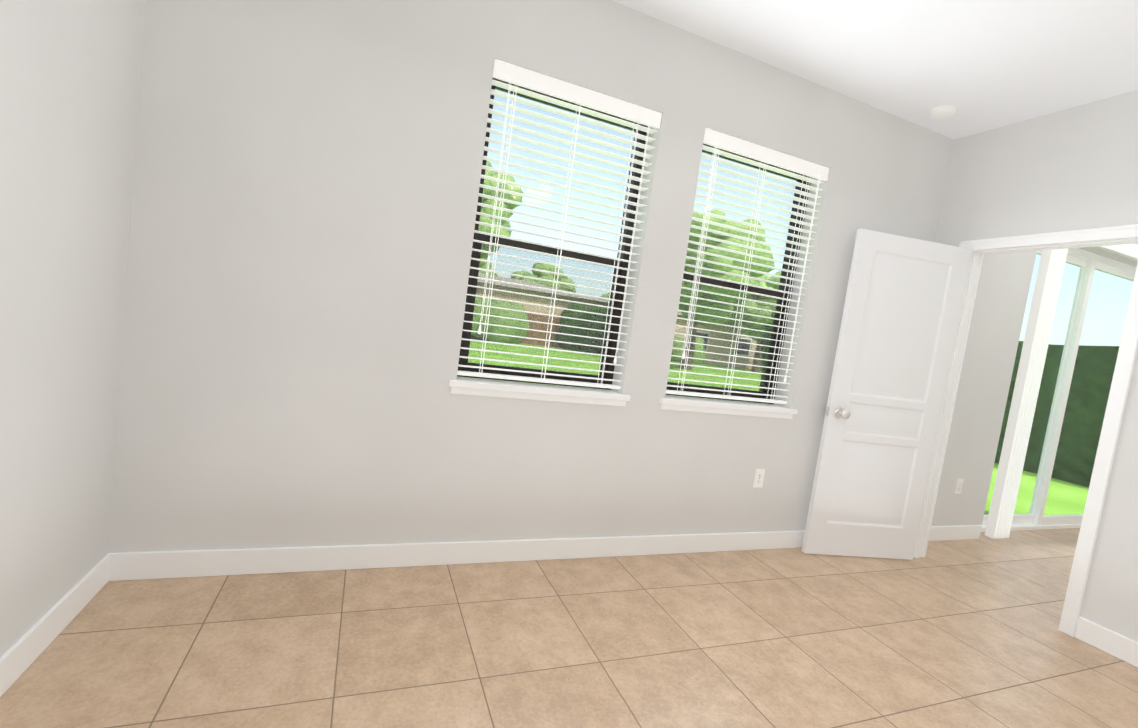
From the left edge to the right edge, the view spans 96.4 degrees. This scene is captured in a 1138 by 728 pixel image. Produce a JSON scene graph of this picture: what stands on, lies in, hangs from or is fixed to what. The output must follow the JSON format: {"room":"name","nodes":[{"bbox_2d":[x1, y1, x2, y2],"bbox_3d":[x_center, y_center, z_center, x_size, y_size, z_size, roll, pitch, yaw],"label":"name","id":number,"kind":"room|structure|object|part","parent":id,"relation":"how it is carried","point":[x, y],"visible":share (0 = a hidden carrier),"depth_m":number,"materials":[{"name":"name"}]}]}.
{"room":"empty room","nodes":[
{"label":"empty room","id":0,"kind":"room"},
{"bbox_2d":[0,0,145,656],"bbox_3d":[-0.916,-0.293,-0.093,0.120,2.790,4.220,6,5,-22],"label":"wall","id":1,"kind":"structure","parent":0,"point":[70,76],"depth_m":1.51,"materials":[{"name":"paint"}]},
{"bbox_2d":[0,555,109,696],"bbox_3d":[-1.053,1.031,0.080,0.014,0.112,4.086,6,5,-22],"label":"baseboard","id":2,"kind":"structure","parent":1,"relation":"attached to","point":[18,658],"depth_m":1.61,"materials":[{"name":"white wood"}]},
{"bbox_2d":[0,528,1137,727],"bbox_3d":[2.468,1.512,1.588,7.970,0.120,4.470,6,5,-22],"label":"floor","id":3,"kind":"structure","parent":0,"point":[966,633],"depth_m":1.98,"materials":[{"name":"tile"}]},
{"bbox_2d":[108,0,1137,552],"bbox_3d":[1.904,-0.174,3.433,7.970,2.790,0.250,6,5,-22],"label":"wall","id":4,"kind":"structure","parent":0,"point":[306,190],"depth_m":2.26,"materials":[{"name":"paint"}]},
{"bbox_2d":[107,530,804,580],"bbox_3d":[0.196,0.998,2.776,4.316,0.112,0.014,6,5,-22],"label":"baseboard","id":5,"kind":"structure","parent":4,"relation":"attached to","point":[164,564],"depth_m":2.40,"materials":[{"name":"white wood"}]},
{"bbox_2d":[448,377,630,406],"bbox_3d":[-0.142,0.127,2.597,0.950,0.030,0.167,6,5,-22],"label":"window sill","id":6,"kind":"structure","parent":4,"relation":"attached to","point":[489,384],"depth_m":2.53,"materials":[{"name":"white"}]},
{"bbox_2d":[457,59,661,389],"bbox_3d":[-0.063,-0.619,2.597,0.880,1.465,0.209,6,5,-22],"label":"window blind","id":7,"kind":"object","parent":4,"relation":"in","point":[547,90],"depth_m":2.54,"materials":[{"name":"plastic"}]},
{"bbox_2d":[478,77,511,333],"bbox_3d":[-0.345,-0.722,2.358,0.014,1.180,0.015,6,5,-22],"label":"blind cord","id":8,"kind":"object","parent":7,"relation":"attached to","point":[479,332],"depth_m":2.36,"materials":[{"name":"white fabric"}]},
{"bbox_2d":[479,84,516,373],"bbox_3d":[-0.328,-0.631,2.396,0.003,1.372,0.002,6,5,-22],"label":"blind cord","id":9,"kind":"object","parent":7,"relation":"attached to","point":[514,84],"depth_m":2.42,"materials":[{"name":"white fabric"}]},
{"bbox_2d":[469,244,613,374],"bbox_3d":[-0.150,-0.259,2.718,0.800,0.641,0.002,6,5,-22],"label":"screen","id":10,"kind":"object","parent":7,"relation":"attached to","point":[506,338],"depth_m":2.71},
{"bbox_2d":[541,111,576,377],"bbox_3d":[-0.051,-0.606,2.564,0.003,1.372,0.002,6,5,-22],"label":"blind cord","id":11,"kind":"object","parent":7,"relation":"attached to","point":[576,111],"depth_m":2.57,"materials":[{"name":"white fabric"}]},
{"bbox_2d":[544,104,580,379],"bbox_3d":[-0.032,-0.600,2.515,0.003,1.372,0.002,6,5,-22],"label":"blind cord","id":12,"kind":"object","parent":7,"relation":"attached to","point":[580,104],"depth_m":2.52,"materials":[{"name":"white fabric"}]},
{"bbox_2d":[597,128,633,382],"bbox_3d":[0.246,-0.575,2.683,0.003,1.372,0.002,6,5,-22],"label":"blind cord","id":13,"kind":"object","parent":7,"relation":"attached to","point":[633,128],"depth_m":2.69,"materials":[{"name":"white fabric"}]},
{"bbox_2d":[601,122,638,384],"bbox_3d":[0.265,-0.568,2.634,0.003,1.372,0.002,6,5,-22],"label":"blind cord","id":14,"kind":"object","parent":7,"relation":"attached to","point":[637,122],"depth_m":2.65,"materials":[{"name":"white fabric"}]},
{"bbox_2d":[614,123,649,363],"bbox_3d":[0.324,-0.617,2.632,0.014,1.250,0.015,6,5,-22],"label":"blind cord","id":15,"kind":"object","parent":7,"relation":"attached to","point":[615,359],"depth_m":2.63,"materials":[{"name":"white fabric"}]},
{"bbox_2d":[659,395,797,418],"bbox_3d":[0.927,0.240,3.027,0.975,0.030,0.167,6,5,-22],"label":"window sill","id":16,"kind":"structure","parent":4,"relation":"attached to","point":[711,403],"depth_m":2.96,"materials":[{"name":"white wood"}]},
{"bbox_2d":[665,128,828,403],"bbox_3d":[1.006,-0.506,3.026,0.905,1.465,0.209,6,5,-22],"label":"window blind","id":17,"kind":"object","parent":4,"relation":"in","point":[741,151],"depth_m":3.00,"materials":[{"name":"plastic"}]},
{"bbox_2d":[681,142,719,360],"bbox_3d":[0.714,-0.611,2.784,0.014,1.180,0.015,6,5,-22],"label":"blind cord","id":18,"kind":"object","parent":17,"relation":"attached to","point":[694,284],"depth_m":2.81,"materials":[{"name":"white fabric"}]},
{"bbox_2d":[668,281,776,390],"bbox_3d":[0.919,-0.146,3.148,0.825,0.641,0.002,6,5,-22],"label":"screen","id":19,"kind":"object","parent":17,"relation":"attached to","point":[764,327],"depth_m":3.16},
{"bbox_2d":[724,162,760,389],"bbox_3d":[1.018,-0.493,2.994,0.003,1.372,0.002,6,5,-22],"label":"blind cord","id":20,"kind":"object","parent":17,"relation":"attached to","point":[760,162],"depth_m":3.00,"materials":[{"name":"white fabric"}]},
{"bbox_2d":[727,163,766,395],"bbox_3d":[1.037,-0.487,2.945,0.003,1.372,0.002,6,5,-22],"label":"blind cord","id":21,"kind":"object","parent":17,"relation":"attached to","point":[764,163],"depth_m":2.96,"materials":[{"name":"white fabric"}]},
{"bbox_2d":[767,175,803,393],"bbox_3d":[1.323,-0.461,3.116,0.003,1.372,0.002,6,5,-22],"label":"blind cord","id":22,"kind":"object","parent":17,"relation":"attached to","point":[803,175],"depth_m":3.12,"materials":[{"name":"white fabric"}]},
{"bbox_2d":[771,176,810,398],"bbox_3d":[1.342,-0.455,3.067,0.003,1.372,0.002,6,5,-22],"label":"blind cord","id":23,"kind":"object","parent":17,"relation":"attached to","point":[810,176],"depth_m":3.08,"materials":[{"name":"white fabric"}]},
{"bbox_2d":[784,175,819,382],"bbox_3d":[1.402,-0.503,3.065,0.014,1.250,0.015,6,5,-22],"label":"blind cord","id":24,"kind":"object","parent":17,"relation":"attached to","point":[785,378],"depth_m":3.06,"materials":[{"name":"white fabric"}]},
{"bbox_2d":[753,469,764,487],"bbox_3d":[1.165,0.700,3.118,0.072,0.117,0.009,6,5,-22],"label":"electrical outlet","id":25,"kind":"object","parent":4,"relation":"attached to","point":[758,478],"visible":1,"depth_m":3.11,"materials":[{"name":"white plastic"}]},
{"bbox_2d":[929,525,981,540],"bbox_3d":[2.802,1.273,3.824,0.920,0.112,0.014,6,5,-22],"label":"baseboard","id":26,"kind":"structure","parent":4,"relation":"attached to","point":[945,533],"depth_m":3.87,"materials":[{"name":"white wood"}]},
{"bbox_2d":[954,479,963,493],"bbox_3d":[2.942,0.922,3.837,0.072,0.117,0.009,6,5,-22],"label":"outlet","id":27,"kind":"object","parent":4,"relation":"attached to","point":[959,485],"visible":1,"depth_m":3.83,"materials":[{"name":"white plastic"}]},
{"bbox_2d":[981,244,1137,538],"bbox_3d":[4.338,0.230,4.358,2.170,2.505,0.285,6,5,-22],"label":"sliding patio door","id":28,"kind":"structure","parent":4,"relation":"in","point":[1001,519],"depth_m":4.18,"materials":[{"name":"white"}]},
{"bbox_2d":[612,0,1137,139],"bbox_3d":[2.858,-1.363,1.373,7.970,0.120,4.470,6,5,-22],"label":"ceiling","id":29,"kind":"structure","parent":0,"point":[983,65],"depth_m":2.49,"materials":[{"name":"paint"}]},
{"bbox_2d":[930,105,956,119],"bbox_3d":[2.230,-1.492,3.035,0.132,0.039,0.132,6,5,-22],"label":"smoke detector","id":30,"kind":"object","parent":29,"relation":"attached to","point":[943,112],"visible":1,"depth_m":3.00,"materials":[{"name":"white plastic"}]},
{"bbox_2d":[935,90,1137,641],"bbox_3d":[3.193,0.140,1.560,0.120,2.790,4.220,6,5,-22],"label":"wall","id":31,"kind":"structure","parent":0,"point":[1072,168],"depth_m":2.75,"materials":[{"name":"paint"}]},
{"bbox_2d":[913,224,1137,636],"bbox_3d":[2.612,0.308,2.960,0.166,2.095,0.910,6,5,-22],"label":"door frame","id":32,"kind":"structure","parent":31,"relation":"attached to","point":[1112,420],"depth_m":2.62,"materials":[{"name":"white wood"}]},
{"bbox_2d":[801,228,971,559],"bbox_3d":[1.996,0.234,3.208,0.800,2.025,0.173,7,4,-10],"label":"door","id":33,"kind":"structure","parent":32,"relation":"attached to","point":[899,321],"depth_m":3.19,"materials":[{"name":"white wood"}]},
{"bbox_3d":[1.646,0.297,3.155,0.111,0.066,0.173,7,4,-10],"label":"knob","id":34,"kind":"part","parent":33,"relation":"part of","materials":[{"name":"silver metal"}]},
{"bbox_2d":[1074,617,1137,667],"bbox_3d":[3.124,1.514,1.190,0.014,0.112,3.020,6,5,-22],"label":"baseboard","id":35,"kind":"structure","parent":31,"relation":"attached to","point":[1115,644],"depth_m":2.47,"materials":[{"name":"white wood"}]},
{"label":"outside","id":36,"kind":"structure","parent":0,"visible":0},
{"bbox_2d":[467,338,1088,514],"bbox_3d":[-10.258,-4.489,62.993,200.000,0.300,119.730,6,5,-22],"label":"lawn","id":37,"kind":"structure","parent":36,"point":[1057,494],"depth_m":16.40,"materials":[{"name":"green plant"}]},
{"bbox_2d":[479,258,496,275],"bbox_3d":[-9.218,-6.729,45.928,7.432,6.928,7.447,6,5,-22],"label":"tree","id":38,"kind":"object","parent":37,"relation":"on","point":[484,266],"depth_m":45.39,"materials":[{"name":"green plant"}]},
{"bbox_2d":[471,297,528,343],"bbox_3d":[-4.786,-2.493,28.807,5.775,2.891,4.070,6,5,-22],"label":"shrub","id":39,"kind":"object","parent":37,"relation":"on","point":[516,339],"depth_m":28.02,"materials":[{"name":"green plant"}]},
{"bbox_2d":[478,161,523,257],"bbox_3d":[-5.256,-5.112,22.459,5.435,8.261,6.754,6,5,-22],"label":"tree","id":40,"kind":"object","parent":37,"relation":"on","point":[505,204],"depth_m":20.63,"materials":[{"name":"green plant"}]},
{"bbox_2d":[518,313,560,347],"bbox_3d":[-1.768,-2.087,31.426,3.505,1.890,0.040,6,5,-22],"label":"fence","id":41,"kind":"object","parent":37,"relation":"on","point":[543,328],"depth_m":31.43,"materials":[{"name":"brown wood"}]},
{"bbox_2d":[476,273,608,344],"bbox_3d":[-5.486,-4.220,36.915,16.500,4.300,12.500,6,5,-22],"label":"house","id":42,"kind":"structure","parent":37,"relation":"on","point":[526,298],"depth_m":32.22,"materials":[{"name":"beige paint"}]},
{"bbox_2d":[511,263,575,292],"bbox_3d":[-3.107,-6.335,49.311,7.631,7.284,7.525,6,5,-22],"label":"tree","id":43,"kind":"object","parent":37,"relation":"on","point":[548,275],"depth_m":47.26,"materials":[{"name":"green plant"}]},
{"bbox_2d":[555,300,607,352],"bbox_3d":[2.798,-1.942,32.765,7.598,3.690,3.186,6,5,-22],"label":"shrub","id":44,"kind":"object","parent":37,"relation":"on","point":[600,310],"depth_m":31.05,"materials":[{"name":"green plant"}]},
{"bbox_2d":[671,336,762,369],"bbox_3d":[12.274,-0.447,37.285,12.529,2.278,2.560,6,5,-22],"label":"shrub","id":45,"kind":"object","parent":37,"relation":"on","point":[698,347],"depth_m":35.26,"materials":[{"name":"green plant"}]},
{"bbox_2d":[674,309,760,369],"bbox_3d":[11.930,-2.466,44.988,19.000,4.300,12.500,6,5,-22],"label":"house","id":46,"kind":"structure","parent":37,"relation":"on","point":[727,342],"depth_m":38.88,"materials":[{"name":"beige paint"}]},
{"bbox_2d":[679,210,774,369],"bbox_3d":[6.739,-3.979,26.789,8.177,8.592,8.611,6,5,-22],"label":"tree","id":47,"kind":"object","parent":37,"relation":"on","point":[719,259],"depth_m":24.14,"materials":[{"name":"green plant"}]},
{"bbox_2d":[726,271,781,371],"bbox_3d":[13.732,-3.038,35.893,6.586,7.258,6.320,6,5,-22],"label":"tree","id":48,"kind":"object","parent":37,"relation":"on","point":[767,285],"depth_m":34.10,"materials":[{"name":"green plant"}]},
{"bbox_2d":[759,323,1118,487],"bbox_3d":[7.746,0.461,11.452,1.366,2.352,8.603,6,5,-22],"label":"hedge","id":49,"kind":"object","parent":37,"relation":"on","point":[1065,465],"depth_m":8.38,"materials":[{"name":"green plant"}]}
]}

